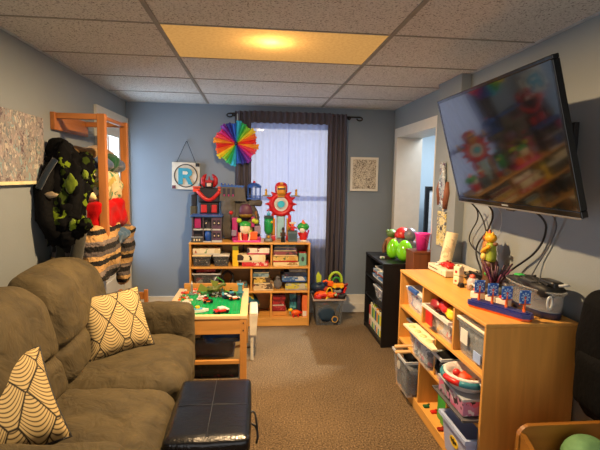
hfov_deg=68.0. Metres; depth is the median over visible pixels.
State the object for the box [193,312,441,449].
floor
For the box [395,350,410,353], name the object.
wooden stick
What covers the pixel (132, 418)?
seat cushion
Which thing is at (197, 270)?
game box
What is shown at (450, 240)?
tube
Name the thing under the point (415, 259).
box
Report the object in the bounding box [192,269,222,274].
lid
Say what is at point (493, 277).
plant
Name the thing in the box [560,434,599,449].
ball
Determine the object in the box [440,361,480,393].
bin
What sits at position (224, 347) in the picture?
storage bin
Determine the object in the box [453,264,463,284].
bear
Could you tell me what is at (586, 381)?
chair
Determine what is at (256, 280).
game box
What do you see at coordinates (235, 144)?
rosette
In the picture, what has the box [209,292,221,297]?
pile
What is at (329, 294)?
scrap
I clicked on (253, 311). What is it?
plastic stool
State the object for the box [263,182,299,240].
tower
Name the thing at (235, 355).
shelf
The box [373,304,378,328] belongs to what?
book
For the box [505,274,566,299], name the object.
heap
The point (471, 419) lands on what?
lid
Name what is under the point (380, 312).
book
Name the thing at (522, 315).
boat
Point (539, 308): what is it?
bin
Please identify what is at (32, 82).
wall
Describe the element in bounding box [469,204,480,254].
cord
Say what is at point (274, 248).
game box
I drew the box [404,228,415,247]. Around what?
ball
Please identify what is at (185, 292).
robot
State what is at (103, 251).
blanket
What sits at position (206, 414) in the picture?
storage ottoman
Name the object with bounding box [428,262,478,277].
game console
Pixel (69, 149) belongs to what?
hood
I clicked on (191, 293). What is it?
toy rocket
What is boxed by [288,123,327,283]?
sheer curtain
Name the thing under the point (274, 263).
game box
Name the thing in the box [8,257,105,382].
cushion
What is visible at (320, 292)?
toy truck
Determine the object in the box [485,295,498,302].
brick
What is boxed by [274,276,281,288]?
pouch
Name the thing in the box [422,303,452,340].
storage bin
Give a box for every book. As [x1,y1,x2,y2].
[233,245,238,265]
[289,293,295,313]
[296,293,300,315]
[300,293,306,316]
[369,304,370,323]
[370,302,374,325]
[373,268,382,276]
[373,273,382,281]
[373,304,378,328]
[374,309,376,331]
[375,265,382,271]
[376,308,380,332]
[377,315,378,334]
[379,312,380,336]
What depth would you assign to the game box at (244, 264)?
4.47 m
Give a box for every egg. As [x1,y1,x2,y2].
[386,239,398,258]
[396,240,411,261]
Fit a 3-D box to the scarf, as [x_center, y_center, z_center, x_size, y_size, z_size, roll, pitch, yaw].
[-1.399,0.080,3.471,0.143,0.132,0.314,0,6,-6]
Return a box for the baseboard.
[141,294,364,312]
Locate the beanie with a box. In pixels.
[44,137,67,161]
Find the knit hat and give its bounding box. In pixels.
[108,153,119,170]
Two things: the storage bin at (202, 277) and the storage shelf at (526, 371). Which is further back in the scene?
the storage bin at (202, 277)
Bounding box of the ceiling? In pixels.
[0,0,599,109]
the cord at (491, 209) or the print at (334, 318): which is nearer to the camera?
the cord at (491, 209)
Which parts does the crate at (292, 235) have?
door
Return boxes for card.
[436,211,446,246]
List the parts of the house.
door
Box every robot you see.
[181,289,188,298]
[190,174,220,217]
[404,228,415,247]
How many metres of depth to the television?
2.01 m
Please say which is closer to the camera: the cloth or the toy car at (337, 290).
the cloth
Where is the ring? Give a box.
[325,287,332,298]
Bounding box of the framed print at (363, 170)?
[350,157,378,190]
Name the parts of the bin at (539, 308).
handle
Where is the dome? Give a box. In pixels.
[394,227,406,242]
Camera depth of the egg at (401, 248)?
3.99 m
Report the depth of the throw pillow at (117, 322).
2.60 m
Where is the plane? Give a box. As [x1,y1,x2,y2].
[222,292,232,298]
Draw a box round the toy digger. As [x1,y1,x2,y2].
[323,280,343,287]
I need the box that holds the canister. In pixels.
[264,217,272,241]
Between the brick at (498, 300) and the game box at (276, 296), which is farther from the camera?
the game box at (276, 296)
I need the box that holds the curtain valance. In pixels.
[249,110,330,124]
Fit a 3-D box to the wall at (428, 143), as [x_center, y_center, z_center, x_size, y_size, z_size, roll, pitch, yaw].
[1.883,-0.218,5.892,1.650,2.270,0.120,0,6,-6]
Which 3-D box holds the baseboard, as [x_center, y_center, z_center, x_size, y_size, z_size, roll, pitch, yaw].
[-0.416,0.883,4.965,2.860,0.200,0.028,0,6,-6]
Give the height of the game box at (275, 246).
0.029 m
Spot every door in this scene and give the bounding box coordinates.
[94,104,131,293]
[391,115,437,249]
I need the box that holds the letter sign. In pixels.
[172,140,199,189]
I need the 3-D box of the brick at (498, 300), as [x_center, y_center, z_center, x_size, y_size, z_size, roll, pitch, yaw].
[1.065,0.397,2.327,0.050,0.055,0.060,-2,7,-29]
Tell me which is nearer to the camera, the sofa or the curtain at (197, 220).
the sofa
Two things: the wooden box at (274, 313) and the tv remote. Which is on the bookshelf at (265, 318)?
the wooden box at (274, 313)
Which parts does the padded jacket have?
panel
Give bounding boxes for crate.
[287,230,297,241]
[515,420,599,449]
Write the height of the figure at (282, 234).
0.150 m
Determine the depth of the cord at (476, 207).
2.92 m
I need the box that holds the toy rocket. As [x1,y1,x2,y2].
[189,282,193,294]
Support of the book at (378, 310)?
on the bookcase at (389, 304)
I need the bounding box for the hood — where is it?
[51,142,78,154]
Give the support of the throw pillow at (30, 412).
on the sofa
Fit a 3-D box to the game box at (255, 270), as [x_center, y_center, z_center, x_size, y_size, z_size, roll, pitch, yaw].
[-0.402,0.459,4.636,0.155,0.032,0.250,0,6,-6]
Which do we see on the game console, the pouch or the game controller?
the game controller
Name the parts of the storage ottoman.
pull cord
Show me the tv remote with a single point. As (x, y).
(524, 280)
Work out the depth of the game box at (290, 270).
4.55 m
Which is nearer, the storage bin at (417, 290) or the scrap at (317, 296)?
the storage bin at (417, 290)
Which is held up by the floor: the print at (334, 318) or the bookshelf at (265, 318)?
the bookshelf at (265, 318)
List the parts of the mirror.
panel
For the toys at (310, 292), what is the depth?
4.53 m
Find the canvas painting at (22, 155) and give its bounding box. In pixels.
[0,106,44,185]
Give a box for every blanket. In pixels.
[51,222,120,281]
[86,198,127,226]
[88,168,123,201]
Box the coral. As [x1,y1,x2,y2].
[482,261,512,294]
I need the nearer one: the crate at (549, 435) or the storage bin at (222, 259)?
the crate at (549, 435)
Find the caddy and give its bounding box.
[437,395,445,425]
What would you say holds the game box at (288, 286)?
on the bookshelf at (265, 318)
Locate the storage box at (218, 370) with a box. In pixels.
[194,364,239,377]
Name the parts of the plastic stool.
post, panel, seat, panel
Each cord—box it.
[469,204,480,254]
[475,206,493,272]
[476,207,498,265]
[508,213,546,271]
[531,216,556,274]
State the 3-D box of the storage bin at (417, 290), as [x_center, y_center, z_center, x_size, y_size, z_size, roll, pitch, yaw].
[0.917,0.518,3.048,0.309,0.163,0.334,0,6,-6]
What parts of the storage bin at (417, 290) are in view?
handle, lid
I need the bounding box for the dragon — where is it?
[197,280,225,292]
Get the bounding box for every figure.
[280,227,285,241]
[288,222,296,230]
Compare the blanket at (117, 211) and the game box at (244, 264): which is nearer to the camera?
the blanket at (117, 211)
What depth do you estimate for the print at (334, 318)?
4.57 m
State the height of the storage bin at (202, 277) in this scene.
0.180 m
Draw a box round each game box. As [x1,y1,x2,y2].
[193,246,221,254]
[196,269,215,271]
[237,251,265,261]
[242,258,267,266]
[247,245,269,253]
[253,269,268,277]
[253,278,273,290]
[254,269,268,272]
[254,273,269,283]
[272,252,297,261]
[272,259,298,265]
[272,293,285,299]
[272,297,283,305]
[272,300,285,310]
[273,245,296,250]
[273,249,296,255]
[274,245,295,247]
[281,271,306,281]
[283,269,306,275]
[284,282,306,289]
[289,269,305,271]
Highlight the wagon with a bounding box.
[229,296,239,300]
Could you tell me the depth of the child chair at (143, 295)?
3.56 m
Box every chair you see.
[118,289,148,301]
[573,290,599,420]
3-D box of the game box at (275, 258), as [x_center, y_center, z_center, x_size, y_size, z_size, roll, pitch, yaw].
[-0.160,0.331,4.631,0.255,0.055,0.280,0,6,-6]
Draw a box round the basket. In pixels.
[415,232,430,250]
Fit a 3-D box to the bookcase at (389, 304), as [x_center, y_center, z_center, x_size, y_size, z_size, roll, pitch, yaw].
[0.879,0.692,4.297,0.363,0.770,0.636,0,6,-6]
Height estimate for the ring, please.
0.142 m
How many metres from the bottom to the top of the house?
0.270 m
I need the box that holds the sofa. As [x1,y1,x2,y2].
[0,257,194,449]
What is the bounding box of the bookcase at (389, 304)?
[364,252,405,347]
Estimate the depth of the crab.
2.26 m
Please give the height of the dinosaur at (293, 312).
0.094 m
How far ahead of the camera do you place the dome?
4.23 m
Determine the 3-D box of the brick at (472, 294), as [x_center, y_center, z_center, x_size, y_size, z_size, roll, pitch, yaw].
[0.985,0.380,2.468,0.050,0.055,0.060,-2,7,-29]
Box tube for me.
[439,231,457,261]
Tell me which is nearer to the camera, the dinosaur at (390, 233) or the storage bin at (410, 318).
the storage bin at (410, 318)
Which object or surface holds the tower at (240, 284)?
on the table at (209, 322)
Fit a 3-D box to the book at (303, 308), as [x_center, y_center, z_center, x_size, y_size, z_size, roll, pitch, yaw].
[0.038,0.823,4.682,0.050,0.225,0.206,0,6,-6]
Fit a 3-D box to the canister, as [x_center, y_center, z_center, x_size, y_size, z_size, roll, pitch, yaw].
[-0.320,0.042,4.521,0.096,0.250,0.098,0,6,-6]
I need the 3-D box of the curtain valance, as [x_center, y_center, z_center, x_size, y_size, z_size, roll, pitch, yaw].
[-0.100,-1.128,4.683,0.866,0.128,0.034,0,6,-6]
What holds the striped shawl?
hanging from the wall rack
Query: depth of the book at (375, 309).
4.28 m
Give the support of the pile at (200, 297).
on the table at (209, 322)
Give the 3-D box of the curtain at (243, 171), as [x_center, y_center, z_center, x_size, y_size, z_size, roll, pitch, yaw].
[-0.603,-0.370,4.716,0.171,1.648,0.057,0,6,-6]
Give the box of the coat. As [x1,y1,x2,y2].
[52,210,86,258]
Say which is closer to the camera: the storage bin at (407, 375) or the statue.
the statue
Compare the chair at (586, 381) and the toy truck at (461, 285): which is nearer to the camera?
the chair at (586, 381)
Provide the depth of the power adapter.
2.12 m
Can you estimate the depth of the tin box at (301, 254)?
4.54 m
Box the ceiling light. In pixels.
[160,24,387,64]
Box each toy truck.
[314,290,327,298]
[457,282,464,287]
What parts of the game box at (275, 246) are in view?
lid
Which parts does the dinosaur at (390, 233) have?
arm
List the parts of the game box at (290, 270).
lid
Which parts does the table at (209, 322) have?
frame, leg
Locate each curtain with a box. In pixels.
[195,218,200,227]
[235,111,250,250]
[251,122,288,237]
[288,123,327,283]
[324,114,346,282]
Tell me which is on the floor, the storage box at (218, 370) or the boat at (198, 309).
the storage box at (218, 370)
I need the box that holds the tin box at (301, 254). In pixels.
[298,251,305,265]
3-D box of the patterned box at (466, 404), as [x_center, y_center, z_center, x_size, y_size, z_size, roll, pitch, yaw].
[0.948,0.872,2.311,0.360,0.090,0.300,0,6,-6]
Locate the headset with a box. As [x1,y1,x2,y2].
[220,270,234,282]
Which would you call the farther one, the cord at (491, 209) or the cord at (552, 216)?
the cord at (491, 209)
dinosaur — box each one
[288,308,301,317]
[382,229,396,253]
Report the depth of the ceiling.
2.46 m
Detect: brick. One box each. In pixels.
[470,289,484,298]
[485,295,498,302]
[496,295,511,306]
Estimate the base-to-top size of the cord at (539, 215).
0.480 m
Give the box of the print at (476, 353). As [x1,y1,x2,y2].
[473,350,480,365]
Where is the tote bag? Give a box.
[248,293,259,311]
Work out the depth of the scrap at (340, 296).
4.54 m
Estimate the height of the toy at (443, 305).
0.093 m
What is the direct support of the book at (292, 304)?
on the bookshelf at (265, 318)
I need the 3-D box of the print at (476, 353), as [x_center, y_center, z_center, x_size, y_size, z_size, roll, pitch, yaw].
[0.865,0.649,2.177,0.004,0.050,0.070,0,6,-6]
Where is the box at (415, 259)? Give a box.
[405,248,430,268]
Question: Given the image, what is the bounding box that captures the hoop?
[328,271,342,282]
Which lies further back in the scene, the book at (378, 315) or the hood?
the book at (378, 315)
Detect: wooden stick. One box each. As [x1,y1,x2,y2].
[395,344,413,348]
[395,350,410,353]
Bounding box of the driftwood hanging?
[436,162,449,210]
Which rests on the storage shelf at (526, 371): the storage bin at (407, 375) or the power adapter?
the storage bin at (407, 375)
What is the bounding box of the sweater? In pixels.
[73,145,113,157]
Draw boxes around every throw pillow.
[0,346,72,444]
[86,286,154,361]
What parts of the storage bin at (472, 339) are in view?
lid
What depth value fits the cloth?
2.98 m
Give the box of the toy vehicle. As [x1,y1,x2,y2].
[203,299,212,303]
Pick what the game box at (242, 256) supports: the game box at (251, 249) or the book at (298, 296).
the game box at (251, 249)
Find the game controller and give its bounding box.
[440,260,454,268]
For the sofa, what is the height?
1.020 m
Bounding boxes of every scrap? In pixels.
[314,293,323,298]
[327,292,335,297]
[337,294,346,298]
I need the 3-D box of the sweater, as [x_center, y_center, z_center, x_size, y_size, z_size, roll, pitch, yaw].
[-1.507,-0.518,3.246,0.240,0.116,0.444,0,6,-6]
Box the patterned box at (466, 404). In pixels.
[438,373,479,416]
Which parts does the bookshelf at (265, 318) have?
panel, shelf, panel, shelf, shelf, panel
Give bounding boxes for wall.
[0,29,125,286]
[126,101,394,295]
[390,15,599,420]
[418,135,434,231]
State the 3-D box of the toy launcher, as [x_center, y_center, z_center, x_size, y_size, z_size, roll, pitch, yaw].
[0.201,0.646,4.661,0.161,0.124,0.142,-5,8,-42]
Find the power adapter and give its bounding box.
[539,278,569,289]
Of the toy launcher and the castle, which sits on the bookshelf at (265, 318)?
the castle
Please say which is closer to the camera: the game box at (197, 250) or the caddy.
the caddy
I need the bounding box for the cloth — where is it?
[403,348,418,361]
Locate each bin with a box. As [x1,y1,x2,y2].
[192,255,211,264]
[192,269,222,282]
[195,335,234,355]
[213,251,230,264]
[309,291,345,323]
[373,283,381,299]
[392,346,418,394]
[406,285,422,313]
[407,317,414,341]
[409,331,434,366]
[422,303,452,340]
[431,350,459,361]
[438,408,477,449]
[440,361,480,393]
[457,315,484,365]
[511,294,562,320]
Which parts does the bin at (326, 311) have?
panel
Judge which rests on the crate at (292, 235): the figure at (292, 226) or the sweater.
the figure at (292, 226)
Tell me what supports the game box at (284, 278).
on the game box
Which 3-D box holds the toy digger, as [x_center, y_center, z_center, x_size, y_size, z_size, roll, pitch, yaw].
[0.343,0.606,4.617,0.224,0.088,0.070,0,6,-6]
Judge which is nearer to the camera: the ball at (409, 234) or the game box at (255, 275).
the ball at (409, 234)
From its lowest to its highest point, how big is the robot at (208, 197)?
0.674 m
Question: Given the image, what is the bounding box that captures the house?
[190,214,223,241]
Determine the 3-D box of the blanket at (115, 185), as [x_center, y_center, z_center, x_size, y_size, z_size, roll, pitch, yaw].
[-1.488,-0.289,3.254,0.304,0.278,0.549,0,6,-6]
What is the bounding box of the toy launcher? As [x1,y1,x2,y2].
[310,282,327,291]
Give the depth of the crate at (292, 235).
4.52 m
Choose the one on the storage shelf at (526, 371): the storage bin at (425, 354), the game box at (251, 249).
the storage bin at (425, 354)
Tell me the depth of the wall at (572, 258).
2.29 m
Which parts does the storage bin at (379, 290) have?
lid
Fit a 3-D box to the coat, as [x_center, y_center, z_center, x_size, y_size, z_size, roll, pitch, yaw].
[-1.519,0.100,2.910,0.213,0.588,0.287,-4,8,-38]
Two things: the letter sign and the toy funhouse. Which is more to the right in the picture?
the toy funhouse
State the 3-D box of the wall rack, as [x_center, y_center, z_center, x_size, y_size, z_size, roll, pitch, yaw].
[-1.499,-0.308,3.256,0.340,0.930,0.590,0,6,-6]
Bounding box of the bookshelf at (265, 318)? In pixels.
[189,238,310,325]
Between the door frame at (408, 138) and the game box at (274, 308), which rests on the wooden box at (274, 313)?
the game box at (274, 308)
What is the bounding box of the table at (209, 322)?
[172,283,248,378]
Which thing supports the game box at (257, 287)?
on the bookshelf at (265, 318)
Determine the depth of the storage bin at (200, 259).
4.44 m
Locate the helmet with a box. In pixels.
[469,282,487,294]
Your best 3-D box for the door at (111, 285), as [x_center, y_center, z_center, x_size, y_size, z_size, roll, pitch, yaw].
[-1.814,-0.015,4.260,0.163,2.090,0.935,0,6,-6]
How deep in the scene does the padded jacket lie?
2.74 m
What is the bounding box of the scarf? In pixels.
[118,227,130,243]
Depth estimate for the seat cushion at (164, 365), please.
2.43 m
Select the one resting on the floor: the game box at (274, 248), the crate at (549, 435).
the crate at (549, 435)
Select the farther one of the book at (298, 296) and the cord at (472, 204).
the book at (298, 296)
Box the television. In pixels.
[437,53,587,219]
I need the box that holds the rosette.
[213,114,258,165]
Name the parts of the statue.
arm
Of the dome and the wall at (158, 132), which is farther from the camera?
the wall at (158, 132)
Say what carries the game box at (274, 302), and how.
on the game box at (274, 308)
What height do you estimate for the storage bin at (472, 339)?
0.201 m
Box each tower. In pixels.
[237,280,243,297]
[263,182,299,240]
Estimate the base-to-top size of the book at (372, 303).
0.242 m
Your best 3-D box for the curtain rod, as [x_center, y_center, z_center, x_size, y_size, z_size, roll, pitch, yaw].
[-0.049,-1.153,4.745,1.454,0.065,0.092,0,6,-6]
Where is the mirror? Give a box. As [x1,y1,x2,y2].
[423,186,432,249]
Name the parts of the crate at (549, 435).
panel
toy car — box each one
[213,306,229,313]
[333,288,340,292]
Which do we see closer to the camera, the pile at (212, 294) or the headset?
the pile at (212, 294)
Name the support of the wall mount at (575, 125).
attached to the wall at (572, 258)
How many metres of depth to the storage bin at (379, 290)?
4.26 m
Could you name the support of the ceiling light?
attached to the ceiling
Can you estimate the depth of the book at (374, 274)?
4.22 m
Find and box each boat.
[194,306,208,312]
[467,280,533,321]
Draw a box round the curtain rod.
[226,112,362,120]
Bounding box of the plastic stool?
[249,302,257,360]
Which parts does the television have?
trim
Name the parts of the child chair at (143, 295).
rail, leg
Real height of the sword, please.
0.185 m
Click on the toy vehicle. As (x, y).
(204, 300)
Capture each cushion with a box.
[0,286,68,399]
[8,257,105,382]
[51,388,174,449]
[68,334,194,401]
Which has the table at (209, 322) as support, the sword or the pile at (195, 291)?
the pile at (195, 291)
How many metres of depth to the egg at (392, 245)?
4.14 m
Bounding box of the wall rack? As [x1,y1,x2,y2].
[50,111,129,235]
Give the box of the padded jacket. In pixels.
[33,140,95,247]
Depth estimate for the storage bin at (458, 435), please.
2.37 m
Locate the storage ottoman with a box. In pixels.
[162,379,258,449]
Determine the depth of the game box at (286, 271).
4.54 m
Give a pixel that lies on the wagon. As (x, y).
(232, 297)
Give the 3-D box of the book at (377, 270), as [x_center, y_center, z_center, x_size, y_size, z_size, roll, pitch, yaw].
[0.853,0.447,4.218,0.233,0.016,0.342,0,6,-6]
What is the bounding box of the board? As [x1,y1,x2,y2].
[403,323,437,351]
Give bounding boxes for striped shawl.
[116,224,135,284]
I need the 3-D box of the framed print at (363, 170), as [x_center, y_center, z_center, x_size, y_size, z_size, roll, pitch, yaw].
[0.709,-0.561,4.918,0.310,0.370,0.030,0,6,-6]
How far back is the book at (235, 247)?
4.45 m
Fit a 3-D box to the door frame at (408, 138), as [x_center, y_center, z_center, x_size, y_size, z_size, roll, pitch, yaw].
[1.211,0.048,4.348,0.280,2.050,1.185,0,6,-6]
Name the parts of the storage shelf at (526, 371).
panel, shelf, shelf, shelf, panel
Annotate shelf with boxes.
[195,341,239,359]
[396,269,577,449]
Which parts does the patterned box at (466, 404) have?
lid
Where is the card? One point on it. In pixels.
(441, 216)
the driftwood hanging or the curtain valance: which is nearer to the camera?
the driftwood hanging
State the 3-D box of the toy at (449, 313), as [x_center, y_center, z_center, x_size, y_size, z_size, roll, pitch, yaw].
[0.866,0.500,2.501,0.088,0.090,0.127,2,6,10]
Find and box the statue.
[480,229,497,284]
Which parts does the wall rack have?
arm, post, arm, rail, post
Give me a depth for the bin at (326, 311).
4.57 m
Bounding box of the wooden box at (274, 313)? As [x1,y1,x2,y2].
[272,309,286,315]
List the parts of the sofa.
arm, arm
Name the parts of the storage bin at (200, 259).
lid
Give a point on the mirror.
(428, 189)
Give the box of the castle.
[219,181,261,239]
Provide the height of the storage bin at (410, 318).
0.156 m
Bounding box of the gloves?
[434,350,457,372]
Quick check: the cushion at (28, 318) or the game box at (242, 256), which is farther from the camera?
the game box at (242, 256)
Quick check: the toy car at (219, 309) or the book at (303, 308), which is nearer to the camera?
the toy car at (219, 309)
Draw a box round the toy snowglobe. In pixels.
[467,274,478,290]
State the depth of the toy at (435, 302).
2.67 m
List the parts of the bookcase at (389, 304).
shelf, panel, shelf, shelf, panel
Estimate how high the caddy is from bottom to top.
0.225 m
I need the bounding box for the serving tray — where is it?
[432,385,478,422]
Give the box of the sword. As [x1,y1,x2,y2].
[316,272,320,281]
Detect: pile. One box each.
[190,288,200,293]
[196,295,208,300]
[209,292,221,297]
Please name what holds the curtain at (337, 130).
hanging from the curtain rod
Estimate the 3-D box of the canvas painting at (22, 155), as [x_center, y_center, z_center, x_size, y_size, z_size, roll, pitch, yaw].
[-1.571,-0.425,2.460,0.034,0.405,0.615,0,6,-6]
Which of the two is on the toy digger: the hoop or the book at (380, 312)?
the hoop
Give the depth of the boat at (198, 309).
3.38 m
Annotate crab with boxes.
[452,368,477,380]
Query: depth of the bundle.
3.37 m
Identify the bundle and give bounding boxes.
[202,334,239,343]
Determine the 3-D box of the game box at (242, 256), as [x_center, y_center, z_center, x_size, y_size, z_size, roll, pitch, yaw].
[-0.498,0.323,4.575,0.280,0.072,0.240,0,6,-6]
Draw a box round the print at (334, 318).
[332,316,337,322]
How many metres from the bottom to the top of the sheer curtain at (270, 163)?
1.790 m
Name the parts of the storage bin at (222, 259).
lid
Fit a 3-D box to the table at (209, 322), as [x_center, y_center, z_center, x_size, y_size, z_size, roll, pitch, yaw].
[-0.739,0.843,3.662,0.620,0.550,0.821,0,6,-6]
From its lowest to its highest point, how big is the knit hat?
0.130 m
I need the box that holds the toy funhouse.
[231,216,260,241]
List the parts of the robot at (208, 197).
arm, chest plate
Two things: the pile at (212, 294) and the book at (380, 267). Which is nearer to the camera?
the pile at (212, 294)
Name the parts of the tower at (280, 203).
leg, ring frame, leg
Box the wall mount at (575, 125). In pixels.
[572,122,578,149]
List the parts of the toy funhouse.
round panel, gate door, gate panel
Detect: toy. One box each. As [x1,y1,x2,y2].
[430,297,442,311]
[438,300,452,313]
[445,306,453,320]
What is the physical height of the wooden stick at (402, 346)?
0.082 m
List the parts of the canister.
tank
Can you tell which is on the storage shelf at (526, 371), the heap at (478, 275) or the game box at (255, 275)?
the heap at (478, 275)
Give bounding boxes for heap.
[464,270,481,280]
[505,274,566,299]
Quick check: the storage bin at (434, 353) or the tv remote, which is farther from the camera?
the storage bin at (434, 353)
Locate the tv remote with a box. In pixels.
[518,277,535,284]

